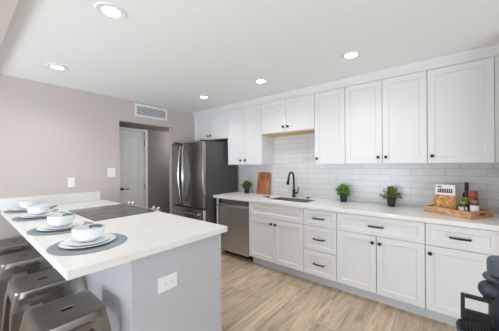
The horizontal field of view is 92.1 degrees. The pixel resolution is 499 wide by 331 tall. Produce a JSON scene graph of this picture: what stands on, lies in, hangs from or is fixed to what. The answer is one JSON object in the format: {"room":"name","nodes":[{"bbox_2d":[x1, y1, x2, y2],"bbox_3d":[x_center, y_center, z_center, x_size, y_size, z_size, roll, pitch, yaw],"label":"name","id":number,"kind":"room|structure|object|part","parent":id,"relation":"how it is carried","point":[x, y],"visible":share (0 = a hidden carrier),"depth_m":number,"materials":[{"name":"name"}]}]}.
{"room":"kitchen","nodes":[
{"label":"kitchen","id":0,"kind":"room"},
{"bbox_2d":[0,0,18,47],"bbox_3d":[-0.181,-1.253,0.340,6.700,0.630,0.161,0,0,39],"label":"wall header","id":1,"kind":"structure","parent":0,"point":[7,7],"depth_m":1.49,"materials":[{"name":"beige paint"}]},
{"bbox_2d":[0,74,193,278],"bbox_3d":[-2.808,-0.105,2.506,0.120,3.000,6.340,0,0,39],"label":"wall","id":2,"kind":"structure","parent":0,"point":[50,134],"depth_m":2.98,"materials":[{"name":"beige paint"}]},
{"bbox_2d":[68,177,74,186],"bbox_3d":[-2.268,0.214,3.065,0.009,0.124,0.076,0,0,39],"label":"light switch","id":3,"kind":"object","parent":2,"relation":"attached to","point":[71,180],"visible":1,"depth_m":3.06,"materials":[{"name":"plastic"}]},
{"bbox_2d":[108,168,115,176],"bbox_3d":[-1.968,0.101,3.435,0.009,0.130,0.105,0,0,39],"label":"light switch","id":4,"kind":"object","parent":2,"relation":"attached to","point":[111,171],"visible":1,"depth_m":3.43,"materials":[{"name":"plastic"}]},
{"bbox_2d":[135,103,166,120],"bbox_3d":[-1.585,-0.861,3.908,0.012,0.196,0.555,0,0,39],"label":"air vent","id":5,"kind":"object","parent":2,"relation":"in","point":[141,110],"visible":1,"depth_m":3.89,"materials":[{"name":"white metal"}]},
{"bbox_2d":[193,44,498,117],"bbox_3d":[0.548,-0.958,3.291,4.099,0.088,0.097,0,0,39],"label":"trim","id":6,"kind":"structure","parent":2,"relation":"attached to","point":[492,50],"depth_m":2.59,"materials":[{"name":"white paint"}]},
{"bbox_2d":[119,122,168,131],"bbox_3d":[-1.765,-0.700,4.361,0.600,0.065,2.140,0,0,39],"label":"ceiling","id":7,"kind":"structure","parent":0,"point":[121,124],"depth_m":4.13,"materials":[{"name":"paint"}]},
{"bbox_2d":[119,126,169,213],"bbox_3d":[-1.944,0.361,4.514,0.120,2.055,2.140,0,0,39],"label":"wall","id":8,"kind":"structure","parent":0,"point":[157,141],"depth_m":4.65,"materials":[{"name":"paint"}]},
{"bbox_2d":[119,130,144,206],"bbox_3d":[-2.066,0.382,4.264,0.097,1.990,0.462,0,0,39],"label":"door","id":9,"kind":"structure","parent":8,"relation":"in","point":[131,143],"depth_m":4.28,"materials":[{"name":"white paint"}]},
{"bbox_2d":[119,127,147,206],"bbox_3d":[-2.069,0.365,4.260,0.028,2.048,0.546,0,0,39],"label":"trim","id":10,"kind":"structure","parent":8,"relation":"attached to","point":[121,128],"depth_m":4.44,"materials":[{"name":"white paint"}]},
{"bbox_2d":[29,251,455,330],"bbox_3d":[-0.427,1.413,0.511,7.520,0.060,6.440,0,0,39],"label":"floor","id":11,"kind":"structure","parent":0,"point":[254,296],"depth_m":2.33,"materials":[{"name":"brown wood"}]},
{"bbox_2d":[0,236,39,294],"bbox_3d":[-2.445,1.087,2.486,0.420,0.612,0.420,0,0,39],"label":"counter stool","id":12,"kind":"object","parent":11,"relation":"on","point":[6,246],"visible":0.53,"depth_m":2.44,"materials":[{"name":"grey metal"}]},
{"bbox_3d":[-2.447,0.801,2.485,0.316,0.040,0.316,0,0,39],"label":"seat","id":13,"kind":"part","parent":12,"relation":"part of","materials":[{"name":"grey metal"}]},
{"bbox_3d":[-2.258,1.087,2.505,0.138,0.586,0.138,0,0,39],"label":"leg","id":14,"kind":"part","parent":12,"relation":"part of","materials":[{"name":"grey metal"}]},
{"bbox_2d":[0,249,54,330],"bbox_3d":[-1.961,1.085,2.091,0.420,0.612,0.420,0,0,39],"label":"counter stool","id":15,"kind":"object","parent":11,"relation":"on","point":[11,263],"visible":0.64,"depth_m":2.00,"materials":[{"name":"grey metal"}]},
{"bbox_3d":[-1.939,1.086,1.879,0.116,0.586,0.144,0,0,-6],"label":"leg","id":16,"kind":"part","parent":15,"relation":"part of","materials":[{"name":"grey metal"}]},
{"bbox_3d":[-1.962,0.799,2.091,0.316,0.040,0.316,0,0,39],"label":"seat","id":17,"kind":"part","parent":15,"relation":"part of","materials":[{"name":"grey metal"}]},
{"bbox_3d":[-1.982,1.086,2.303,0.116,0.586,0.144,0,0,-6],"label":"leg","id":18,"kind":"part","parent":15,"relation":"part of","materials":[{"name":"grey metal"}]},
{"bbox_3d":[-1.748,1.084,2.113,0.144,0.586,0.116,0,0,-6],"label":"leg","id":19,"kind":"part","parent":15,"relation":"part of","materials":[{"name":"grey metal"}]},
{"bbox_2d":[1,268,78,330],"bbox_3d":[-1.433,1.082,1.661,0.420,0.612,0.420,0,0,39],"label":"counter stool","id":20,"kind":"object","parent":11,"relation":"on","point":[20,292],"visible":0.73,"depth_m":1.59,"materials":[{"name":"grey metal"}]},
{"bbox_3d":[-1.646,1.084,1.640,0.144,0.586,0.116,0,0,-6],"label":"leg","id":21,"kind":"part","parent":20,"relation":"part of","materials":[{"name":"grey metal"}]},
{"bbox_3d":[-1.412,1.083,1.449,0.116,0.586,0.144,0,0,-6],"label":"leg","id":22,"kind":"part","parent":20,"relation":"part of","materials":[{"name":"grey metal"}]},
{"bbox_3d":[-1.435,0.796,1.661,0.316,0.040,0.316,0,0,39],"label":"seat","id":23,"kind":"part","parent":20,"relation":"part of","materials":[{"name":"grey metal"}]},
{"bbox_3d":[-1.455,1.083,1.874,0.116,0.586,0.144,0,0,-6],"label":"leg","id":24,"kind":"part","parent":20,"relation":"part of","materials":[{"name":"grey metal"}]},
{"bbox_3d":[-1.221,1.082,1.683,0.144,0.586,0.116,0,0,-6],"label":"leg","id":25,"kind":"part","parent":20,"relation":"part of","materials":[{"name":"grey metal"}]},
{"bbox_2d":[19,290,110,330],"bbox_3d":[-0.995,1.080,1.305,0.420,0.612,0.420,0,0,39],"label":"counter stool","id":26,"kind":"object","parent":11,"relation":"on","point":[83,309],"visible":1,"depth_m":1.27,"materials":[{"name":"grey metal"}]},
{"bbox_3d":[-0.783,1.079,1.326,0.144,0.586,0.116,0,0,-6],"label":"leg","id":27,"kind":"part","parent":26,"relation":"part of","materials":[{"name":"grey metal"}]},
{"bbox_2d":[68,201,160,220],"bbox_3d":[-1.435,0.901,2.494,0.769,0.931,0.727,0,0,39],"label":"range","id":28,"kind":"object","parent":11,"relation":"on","point":[125,209],"visible":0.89,"depth_m":2.46,"materials":[{"name":"grey glass"}]},
{"bbox_3d":[-1.244,0.526,2.731,0.769,0.120,0.072,0,0,39],"label":"control panel","id":29,"kind":"part","parent":28,"relation":"part of","materials":[{"name":"metal"}]},
{"bbox_2d":[75,233,221,330],"bbox_3d":[-0.806,0.948,1.880,0.973,0.873,0.679,0,0,39],"label":"base cabinet","id":30,"kind":"object","parent":11,"relation":"on","point":[128,291],"visible":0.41,"depth_m":1.53,"materials":[{"name":"grey paint"}]},
{"bbox_3d":[-1.027,0.949,1.636,0.940,0.873,0.018,0,0,39],"label":"panel","id":31,"kind":"part","parent":30,"relation":"part of","materials":[{"name":"grey paint"}]},
{"bbox_2d":[1,200,227,280],"bbox_3d":[-1.417,0.493,2.216,2.395,0.040,1.012,0,0,39],"label":"countertop","id":32,"kind":"structure","parent":30,"relation":"on","point":[150,233],"depth_m":1.64,"materials":[{"name":"white stone"}]},
{"bbox_2d":[3,206,53,212],"bbox_3d":[-2.376,0.476,2.606,0.406,0.004,0.406,0,0,39],"label":"placemat","id":33,"kind":"object","parent":32,"relation":"on","point":[7,211],"visible":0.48,"depth_m":2.48,"materials":[{"name":"grey fabric"}]},
{"bbox_3d":[-2.381,0.466,2.603,0.288,0.017,0.288,0,0,39],"label":"dinner plate","id":34,"kind":"object","parent":33,"relation":"on","visible":0},
{"bbox_3d":[-2.381,0.462,2.610,0.218,0.012,0.218,0,0,39],"label":"salad plate","id":35,"kind":"object","parent":34,"relation":"on","visible":0},
{"bbox_2d":[19,199,39,208],"bbox_3d":[-2.385,0.419,2.608,0.170,0.080,0.170,0,0,39],"label":"bowl","id":36,"kind":"object","parent":35,"relation":"on","point":[24,203],"visible":0.73,"depth_m":2.56,"materials":[{"name":"white ceramic"}]},
{"bbox_2d":[12,212,67,220],"bbox_3d":[-1.946,0.474,2.256,0.406,0.004,0.406,0,0,39],"label":"placemat","id":37,"kind":"object","parent":32,"relation":"on","point":[18,218],"visible":0.44,"depth_m":2.14,"materials":[{"name":"grey fabric"}]},
{"bbox_2d":[20,211,60,217],"bbox_3d":[-1.951,0.464,2.252,0.288,0.017,0.288,0,0,39],"label":"dinner plate","id":38,"kind":"object","parent":37,"relation":"on","point":[58,212],"visible":0.49,"depth_m":2.20,"materials":[{"name":"white ceramic"}]},
{"bbox_2d":[26,212,56,216],"bbox_3d":[-1.950,0.460,2.260,0.218,0.012,0.218,0,0,39],"label":"salad plate","id":39,"kind":"object","parent":38,"relation":"on","point":[46,213],"visible":0.85,"depth_m":2.24,"materials":[{"name":"white ceramic"}]},
{"bbox_2d":[26,204,49,214],"bbox_3d":[-1.987,0.417,2.266,0.170,0.080,0.170,0,0,39],"label":"bowl","id":40,"kind":"object","parent":39,"relation":"on","point":[39,209],"visible":1,"depth_m":2.22,"materials":[{"name":"white ceramic"}]},
{"bbox_2d":[0,191,99,210],"bbox_3d":[-2.364,0.416,2.936,0.022,0.124,0.973,0,0,39],"label":"upstand","id":41,"kind":"object","parent":32,"relation":"on","point":[5,203],"visible":0.93,"depth_m":2.93,"materials":[{"name":"white stone"}]},
{"bbox_2d":[26,221,93,235],"bbox_3d":[-1.415,0.471,1.823,0.406,0.004,0.406,0,0,39],"label":"placemat","id":42,"kind":"object","parent":32,"relation":"on","point":[34,232],"visible":0.53,"depth_m":1.69,"materials":[{"name":"grey fabric"}]},
{"bbox_2d":[36,221,84,230],"bbox_3d":[-1.420,0.461,1.820,0.288,0.017,0.288,0,0,39],"label":"dinner plate","id":43,"kind":"object","parent":42,"relation":"on","point":[41,228],"visible":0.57,"depth_m":1.76,"materials":[{"name":"white ceramic"}]},
{"bbox_2d":[44,222,79,228],"bbox_3d":[-1.419,0.457,1.827,0.218,0.012,0.218,0,0,39],"label":"salad plate","id":44,"kind":"object","parent":43,"relation":"on","point":[72,223],"visible":0.72,"depth_m":1.79,"materials":[{"name":"white ceramic"}]},
{"bbox_2d":[47,213,74,226],"bbox_3d":[-1.424,0.415,1.825,0.170,0.080,0.170,0,0,39],"label":"bowl","id":45,"kind":"object","parent":44,"relation":"on","point":[57,220],"visible":1,"depth_m":1.77,"materials":[{"name":"white ceramic"}]},
{"bbox_2d":[46,233,127,255],"bbox_3d":[-0.966,0.469,1.458,0.406,0.004,0.406,0,0,39],"label":"placemat","id":46,"kind":"object","parent":32,"relation":"on","point":[54,249],"visible":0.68,"depth_m":1.35,"materials":[{"name":"grey fabric"}]},
{"bbox_2d":[58,233,115,248],"bbox_3d":[-0.972,0.459,1.455,0.288,0.017,0.288,0,0,39],"label":"dinner plate","id":47,"kind":"object","parent":46,"relation":"on","point":[63,244],"visible":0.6,"depth_m":1.39,"materials":[{"name":"white ceramic"}]},
{"bbox_2d":[67,234,109,245],"bbox_3d":[-0.971,0.455,1.462,0.218,0.012,0.218,0,0,39],"label":"salad plate","id":48,"kind":"object","parent":47,"relation":"on","point":[73,242],"visible":0.73,"depth_m":1.42,"materials":[{"name":"white ceramic"}]},
{"bbox_2d":[71,224,104,241],"bbox_3d":[-0.976,0.412,1.460,0.170,0.080,0.170,0,0,39],"label":"bowl","id":49,"kind":"object","parent":48,"relation":"on","point":[83,233],"visible":1,"depth_m":1.41,"materials":[{"name":"white ceramic"}]},
{"bbox_2d":[89,224,101,227],"bbox_3d":[-0.968,0.383,1.520,0.095,0.024,0.026,0,0,7],"label":"napkin","id":50,"kind":"object","parent":49,"relation":"in","point":[92,225],"visible":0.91,"depth_m":1.52,"materials":[{"name":"green fabric"}]},
{"bbox_2d":[158,272,176,293],"bbox_3d":[-0.503,0.721,1.483,0.009,0.090,0.130,0,0,39],"label":"electrical outlet","id":51,"kind":"object","parent":30,"relation":"attached to","point":[169,281],"visible":1,"depth_m":1.48,"materials":[{"name":"plastic"}]},
{"bbox_2d":[163,278,172,286],"bbox_3d":[-0.501,0.721,1.481,0.002,0.033,0.068,0,0,39],"label":"receptacle","id":52,"kind":"object","parent":51,"relation":"attached to","point":[167,282],"depth_m":1.48,"materials":[{"name":"plastic"}]},
{"bbox_3d":[-0.442,0.946,1.584,0.033,0.873,0.679,0,0,39],"label":"panel","id":53,"kind":"part","parent":30,"relation":"part of","materials":[{"name":"grey paint"}]},
{"bbox_2d":[171,139,236,223],"bbox_3d":[-0.807,0.490,4.199,0.835,1.783,0.852,0,0,39],"label":"refrigerator","id":54,"kind":"object","parent":11,"relation":"on","point":[201,170],"visible":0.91,"depth_m":3.87,"materials":[{"name":"grey metal"}]},
{"bbox_3d":[-1.203,0.149,4.111,0.334,1.040,0.070,0,0,39],"label":"door","id":55,"kind":"part","parent":54,"relation":"part of","materials":[{"name":"metal"}]},
{"bbox_3d":[-1.149,0.149,3.976,0.084,0.937,0.032,0,0,-29],"label":"handle","id":56,"kind":"part","parent":54,"relation":"part of","materials":[{"name":"metal"}]},
{"bbox_3d":[-1.083,0.149,3.923,0.032,0.937,0.084,0,0,18],"label":"handle","id":57,"kind":"part","parent":54,"relation":"part of","materials":[{"name":"metal"}]},
{"bbox_3d":[-1.047,0.754,3.902,0.696,0.030,0.068,0,0,39],"label":"handle","id":58,"kind":"part","parent":54,"relation":"part of","materials":[{"name":"metal"}]},
{"bbox_3d":[-1.004,0.996,3.954,0.835,0.625,0.070,0,0,39],"label":"freezer drawer","id":59,"kind":"part","parent":54,"relation":"part of","materials":[{"name":"metal"}]},
{"bbox_3d":[-0.877,0.148,3.846,0.495,1.040,0.070,0,0,39],"label":"door","id":60,"kind":"part","parent":54,"relation":"part of","materials":[{"name":"metal"}]},
{"bbox_2d":[217,198,224,251],"bbox_3d":[-0.312,0.942,4.005,0.020,0.874,0.612,0,0,39],"label":"end panel","id":61,"kind":"object","parent":11,"relation":"on","point":[222,250],"visible":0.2,"depth_m":3.76,"materials":[{"name":"white paint"}]},
{"bbox_2d":[217,198,252,259],"bbox_3d":[-0.079,0.944,3.771,0.618,0.868,0.621,0,0,39],"label":"dishwasher","id":62,"kind":"object","parent":11,"relation":"on","point":[233,214],"visible":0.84,"depth_m":3.54,"materials":[{"name":"grey metal"}]},
{"bbox_3d":[-0.266,0.599,3.549,0.570,0.024,0.043,0,0,39],"label":"bar handle","id":63,"kind":"part","parent":62,"relation":"part of","materials":[{"name":"metal"}]},
{"bbox_2d":[249,202,306,278],"bbox_3d":[0.497,0.938,3.326,0.832,0.874,0.643,0,0,39],"label":"base cabinet","id":64,"kind":"object","parent":11,"relation":"on","point":[276,232],"visible":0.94,"depth_m":3.07,"materials":[{"name":"white paint"}]},
{"bbox_3d":[0.158,0.979,3.238,0.411,0.559,0.020,0,0,39],"label":"door","id":65,"kind":"part","parent":64,"relation":"part of","materials":[{"name":"white paint"}]},
{"bbox_3d":[0.317,0.601,3.106,0.828,0.185,0.020,0,0,39],"label":"false drawer","id":66,"kind":"part","parent":64,"relation":"part of","materials":[{"name":"white paint"}]},
{"bbox_3d":[0.481,0.978,2.975,0.411,0.559,0.020,0,0,39],"label":"door","id":67,"kind":"part","parent":64,"relation":"part of","materials":[{"name":"white paint"}]},
{"bbox_2d":[213,192,498,230],"bbox_3d":[0.881,0.479,3.023,3.256,0.040,0.624,0,0,39],"label":"countertop","id":68,"kind":"structure","parent":64,"relation":"on","point":[410,213],"depth_m":2.54,"materials":[{"name":"white stone"}]},
{"bbox_2d":[241,180,251,192],"bbox_3d":[-0.056,0.354,4.027,0.179,0.218,0.211,0,0,39],"label":"potted plant","id":69,"kind":"object","parent":68,"relation":"on","point":[246,184],"visible":0.99,"depth_m":3.99,"materials":[{"name":"green plant"}]},
{"bbox_2d":[256,172,270,194],"bbox_3d":[0.233,0.285,3.910,0.250,0.357,0.084,0,0,39],"label":"cutting board","id":70,"kind":"object","parent":68,"relation":"on","point":[264,178],"visible":0.98,"depth_m":3.90,"materials":[{"name":"brown wood"}]},
{"bbox_2d":[286,172,298,196],"bbox_3d":[0.600,0.273,3.460,0.198,0.374,0.105,0,0,-23],"label":"faucet","id":71,"kind":"object","parent":68,"relation":"on","point":[292,173],"visible":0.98,"depth_m":3.48,"materials":[{"name":"black metal"}]},
{"bbox_2d":[274,197,313,201],"bbox_3d":[0.585,0.571,3.279,0.569,0.202,0.321,0,0,39],"label":"sink","id":72,"kind":"object","parent":68,"relation":"in","point":[279,198],"visible":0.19,"depth_m":3.44,"materials":[{"name":"metal"}]},
{"bbox_2d":[335,183,351,201],"bbox_3d":[1.192,0.341,3.039,0.223,0.232,0.223,0,0,39],"label":"potted plant","id":73,"kind":"object","parent":68,"relation":"on","point":[344,189],"visible":1,"depth_m":3.00,"materials":[{"name":"green plant"}]},
{"bbox_3d":[1.185,0.411,3.035,0.091,0.092,0.091,0,0,39],"label":"pot","id":74,"kind":"part","parent":73,"relation":"part of","materials":[{"name":"black ceramic"}]},
{"bbox_2d":[379,186,402,206],"bbox_3d":[1.573,0.340,2.680,0.200,0.230,0.205,0,0,-26],"label":"potted plant","id":75,"kind":"object","parent":68,"relation":"on","point":[391,196],"visible":1,"depth_m":2.65,"materials":[{"name":"green plant"}]},
{"bbox_3d":[1.582,0.409,2.687,0.091,0.092,0.091,0,0,39],"label":"pot","id":76,"kind":"part","parent":75,"relation":"part of","materials":[{"name":"black ceramic"}]},
{"bbox_2d":[424,204,493,219],"bbox_3d":[1.941,0.423,2.252,0.303,0.060,0.392,0,0,-17],"label":"serving tray","id":77,"kind":"object","parent":68,"relation":"on","point":[483,213],"visible":0.82,"depth_m":2.12,"materials":[{"name":"brown wood"}]},
{"bbox_2d":[434,184,456,209],"bbox_3d":[1.858,0.314,2.287,0.086,0.258,0.178,0,0,-36],"label":"bag","id":78,"kind":"object","parent":77,"relation":"on","point":[445,195],"visible":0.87,"depth_m":2.26,"materials":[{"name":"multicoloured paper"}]},
{"bbox_3d":[1.802,0.424,2.208,0.013,0.060,0.392,0,0,-17],"label":"rail","id":79,"kind":"part","parent":77,"relation":"part of","materials":[{"name":"brown wood"}]},
{"bbox_2d":[458,201,467,211],"bbox_3d":[1.929,0.382,2.174,0.064,0.120,0.065,0,0,39],"label":"jar","id":80,"kind":"object","parent":77,"relation":"on","point":[462,206],"visible":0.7,"depth_m":2.15,"materials":[{"name":"green glass"}]},
{"bbox_3d":[1.929,0.393,2.174,0.064,0.098,0.064,0,0,39],"label":"glass","id":81,"kind":"part","parent":80,"relation":"part of","materials":[{"name":"clear glass"}]},
{"bbox_2d":[462,182,468,204],"bbox_3d":[2.012,0.298,2.230,0.066,0.287,0.066,0,0,39],"label":"oil bottle","id":82,"kind":"object","parent":77,"relation":"on","point":[466,184],"visible":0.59,"depth_m":2.22,"materials":[{"name":"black glass"}]},
{"bbox_2d":[468,191,477,211],"bbox_3d":[2.002,0.335,2.157,0.066,0.214,0.066,0,0,39],"label":"sauce jar","id":83,"kind":"object","parent":77,"relation":"on","point":[472,195],"visible":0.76,"depth_m":2.14,"materials":[{"name":"red glass"}]},
{"bbox_3d":[2.001,0.251,2.157,0.064,0.046,0.064,0,0,39],"label":"lid","id":84,"kind":"part","parent":83,"relation":"part of","materials":[{"name":"red plastic"}]},
{"bbox_2d":[470,200,478,215],"bbox_3d":[1.966,0.373,2.102,0.061,0.138,0.061,0,0,39],"label":"jar","id":85,"kind":"object","parent":77,"relation":"on","point":[474,204],"visible":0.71,"depth_m":2.08,"materials":[{"name":"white glass"}]},
{"bbox_3d":[2.079,0.422,2.295,0.013,0.060,0.392,0,0,-17],"label":"rail","id":86,"kind":"part","parent":77,"relation":"part of","materials":[{"name":"brown wood"}]},
{"bbox_3d":[1.998,0.423,2.070,0.277,0.060,0.013,0,0,-17],"label":"rail","id":87,"kind":"part","parent":77,"relation":"part of","materials":[{"name":"brown wood"}]},
{"bbox_2d":[304,208,339,289],"bbox_3d":[0.967,0.935,2.935,0.387,0.874,0.655,0,0,39],"label":"base cabinet","id":88,"kind":"object","parent":11,"relation":"on","point":[320,226],"visible":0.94,"depth_m":2.71,"materials":[{"name":"white paint"}]},
{"bbox_3d":[0.793,1.115,2.721,0.383,0.281,0.020,0,0,39],"label":"drawer","id":89,"kind":"part","parent":88,"relation":"part of","materials":[{"name":"white paint"}]},
{"bbox_3d":[0.792,0.833,2.721,0.383,0.273,0.020,0,0,39],"label":"drawer","id":90,"kind":"part","parent":88,"relation":"part of","materials":[{"name":"white paint"}]},
{"bbox_3d":[0.790,0.599,2.721,0.383,0.185,0.020,0,0,39],"label":"drawer","id":91,"kind":"part","parent":88,"relation":"part of","materials":[{"name":"white paint"}]},
{"bbox_2d":[337,212,425,316],"bbox_3d":[1.417,0.933,2.569,0.772,0.874,0.655,0,0,39],"label":"base cabinet","id":92,"kind":"object","parent":11,"relation":"on","point":[380,259],"visible":0.96,"depth_m":2.32,"materials":[{"name":"white paint"}]},
{"bbox_3d":[1.093,0.975,2.477,0.381,0.559,0.020,0,0,39],"label":"door","id":93,"kind":"part","parent":92,"relation":"part of","materials":[{"name":"white paint"}]},
{"bbox_3d":[1.240,0.596,2.354,0.768,0.185,0.020,0,0,39],"label":"drawer","id":94,"kind":"part","parent":92,"relation":"part of","materials":[{"name":"white paint"}]},
{"bbox_3d":[1.393,0.973,2.232,0.381,0.559,0.020,0,0,39],"label":"door","id":95,"kind":"part","parent":92,"relation":"part of","materials":[{"name":"white paint"}]},
{"bbox_2d":[425,223,498,325],"bbox_3d":[1.895,0.931,2.180,0.458,0.874,0.655,0,0,39],"label":"base cabinet","id":96,"kind":"object","parent":11,"relation":"on","point":[455,256],"visible":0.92,"depth_m":1.99,"materials":[{"name":"white paint"}]},
{"bbox_3d":[1.720,0.971,1.966,0.454,0.559,0.020,0,0,39],"label":"door","id":97,"kind":"part","parent":96,"relation":"part of","materials":[{"name":"white paint"}]},
{"bbox_3d":[1.699,0.593,1.942,0.137,0.016,0.042,0,0,39],"label":"pull handle","id":98,"kind":"part","parent":96,"relation":"part of","materials":[{"name":"black metal"}]},
{"bbox_3d":[1.718,0.594,1.965,0.454,0.185,0.020,0,0,39],"label":"drawer","id":99,"kind":"part","parent":96,"relation":"part of","materials":[{"name":"white paint"}]},
{"bbox_3d":[0.650,0.920,0.613,0.344,0.914,0.344,0,0,39],"label":"pedestal stand","id":100,"kind":"object","parent":11,"relation":"on","visible":0},
{"bbox_2d":[456,256,498,330],"bbox_3d":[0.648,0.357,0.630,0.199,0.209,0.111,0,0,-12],"label":"armchair","id":101,"kind":"object","parent":100,"relation":"on","point":[470,320],"visible":1,"depth_m":0.64,"materials":[{"name":"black plastic"}]},
{"bbox_2d":[456,318,497,330],"bbox_3d":[0.605,0.445,0.621,0.110,0.034,0.110,0,0,39],"label":"seat","id":102,"kind":"object","parent":101,"relation":"on","point":[462,324],"depth_m":0.64,"materials":[{"name":"black metal"}]},
{"bbox_3d":[0.693,0.272,0.634,0.099,0.038,0.099,0,0,39],"label":"lid","id":103,"kind":"part","parent":101,"relation":"part of","materials":[{"name":"plastic"}]},
{"bbox_2d":[0,0,498,112],"bbox_3d":[0.805,-1.042,1.644,6.820,0.080,3.104,0,0,39],"label":"ceiling","id":104,"kind":"structure","parent":0,"point":[164,53],"depth_m":1.94,"materials":[{"name":"paint"}]},
{"bbox_2d":[45,63,67,70],"bbox_3d":[-1.928,-0.982,2.411,0.180,0.008,0.180,0,0,39],"label":"recessed light","id":105,"kind":"object","parent":104,"relation":"in","point":[57,67],"visible":1,"depth_m":2.40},
{"bbox_2d":[94,2,126,19],"bbox_3d":[-0.890,-0.987,1.546,0.180,0.008,0.180,0,0,39],"label":"recessed light","id":106,"kind":"object","parent":104,"relation":"in","point":[108,10],"visible":1,"depth_m":1.54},
{"bbox_2d":[198,95,209,98],"bbox_3d":[-0.662,-0.991,3.497,0.180,0.008,0.180,0,0,39],"label":"recessed light","id":107,"kind":"object","parent":104,"relation":"in","point":[200,96],"visible":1,"depth_m":3.49,"materials":[{"name":"white plastic"}]},
{"bbox_2d":[253,78,267,83],"bbox_3d":[0.135,-0.995,2.847,0.180,0.008,0.180,0,0,39],"label":"recessed light","id":108,"kind":"object","parent":104,"relation":"in","point":[260,80],"visible":1,"depth_m":2.84,"materials":[{"name":"white plastic"}]},
{"bbox_2d":[341,50,361,59],"bbox_3d":[0.923,-0.999,2.186,0.180,0.008,0.180,0,0,39],"label":"recessed light","id":109,"kind":"object","parent":104,"relation":"in","point":[349,55],"visible":1,"depth_m":2.18,"materials":[{"name":"white plastic"}]},
{"bbox_2d":[223,141,413,206],"bbox_3d":[1.801,0.179,2.764,6.700,2.377,0.120,0,0,39],"label":"wall","id":110,"kind":"structure","parent":0,"point":[223,141],"depth_m":4.33,"materials":[{"name":"beige paint"}]},
{"bbox_2d":[194,111,227,141],"bbox_3d":[-0.611,-0.681,4.408,0.885,0.453,0.368,0,0,39],"label":"upper cabinet","id":111,"kind":"object","parent":110,"relation":"attached to","point":[213,127],"visible":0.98,"depth_m":4.26,"materials":[{"name":"white paint"}]},
{"bbox_3d":[-0.874,-0.679,4.436,0.438,0.447,0.020,0,0,39],"label":"door","id":112,"kind":"part","parent":111,"relation":"part of","materials":[{"name":"white paint"}]},
{"bbox_3d":[-0.531,-0.681,4.156,0.438,0.447,0.020,0,0,39],"label":"door","id":113,"kind":"part","parent":111,"relation":"part of","materials":[{"name":"white paint"}]},
{"bbox_2d":[228,104,273,164],"bbox_3d":[0.003,-0.461,3.904,0.699,0.899,0.360,0,0,39],"label":"upper cabinet","id":114,"kind":"object","parent":110,"relation":"attached to","point":[247,145],"visible":1,"depth_m":3.75,"materials":[{"name":"white paint"}]},
{"bbox_3d":[-0.221,-0.460,3.905,0.347,0.893,0.020,0,0,39],"label":"door","id":115,"kind":"part","parent":114,"relation":"part of","materials":[{"name":"white paint"}]},
{"bbox_3d":[0.050,-0.461,3.684,0.343,0.893,0.020,0,0,39],"label":"door","id":116,"kind":"part","parent":114,"relation":"part of","materials":[{"name":"white paint"}]},
{"bbox_2d":[262,94,314,136],"bbox_3d":[0.597,-0.683,3.425,0.828,0.462,0.368,0,0,39],"label":"upper cabinet","id":117,"kind":"object","parent":110,"relation":"attached to","point":[296,115],"visible":0.98,"depth_m":3.28,"materials":[{"name":"white paint"}]},
{"bbox_3d":[0.345,-0.687,3.443,0.410,0.444,0.020,0,0,39],"label":"door","id":118,"kind":"part","parent":117,"relation":"part of","materials":[{"name":"white paint"}]},
{"bbox_3d":[0.611,-0.464,3.441,0.828,0.024,0.310,0,0,39],"label":"panel","id":119,"kind":"part","parent":117,"relation":"part of","materials":[{"name":"brown wood"}]},
{"bbox_3d":[0.666,-0.689,3.181,0.409,0.444,0.020,0,0,39],"label":"door","id":120,"kind":"part","parent":117,"relation":"part of","materials":[{"name":"white paint"}]},
{"bbox_2d":[315,87,344,163],"bbox_3d":[1.062,-0.467,3.041,0.374,0.899,0.360,0,0,39],"label":"upper cabinet","id":121,"kind":"object","parent":110,"relation":"attached to","point":[329,105],"visible":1,"depth_m":2.92,"materials":[{"name":"white paint"}]},
{"bbox_2d":[239,133,498,213],"bbox_3d":[1.077,-0.015,3.270,3.260,0.946,0.009,0,0,39],"label":"tile backsplash","id":122,"kind":"structure","parent":110,"relation":"attached to","point":[416,183],"depth_m":2.98,"materials":[{"name":"white tile"}]},
{"bbox_2d":[345,71,427,163],"bbox_3d":[1.507,-0.469,2.679,0.771,0.899,0.360,0,0,39],"label":"upper cabinet","id":123,"kind":"object","parent":110,"relation":"attached to","point":[386,119],"visible":0.99,"depth_m":2.53,"materials":[{"name":"white paint"}]},
{"bbox_3d":[1.268,-0.468,2.692,0.381,0.893,0.020,0,0,39],"label":"door","id":124,"kind":"part","parent":123,"relation":"part of","materials":[{"name":"white paint"}]},
{"bbox_3d":[1.567,-0.469,2.448,0.381,0.893,0.020,0,0,39],"label":"door","id":125,"kind":"part","parent":123,"relation":"part of","materials":[{"name":"white paint"}]},
{"bbox_2d":[427,57,494,162],"bbox_3d":[1.985,-0.471,2.290,0.460,0.899,0.360,0,0,39],"label":"upper cabinet","id":126,"kind":"object","parent":110,"relation":"attached to","point":[460,97],"visible":1,"depth_m":2.17,"materials":[{"name":"white paint"}]},
{"bbox_2d":[494,56,498,162],"bbox_3d":[2.115,-0.472,2.025,0.074,0.899,0.024,0,0,39],"label":"trim","id":127,"kind":"structure","parent":126,"relation":"attached to","point":[496,59],"depth_m":2.03,"materials":[{"name":"white paint"}]}
]}

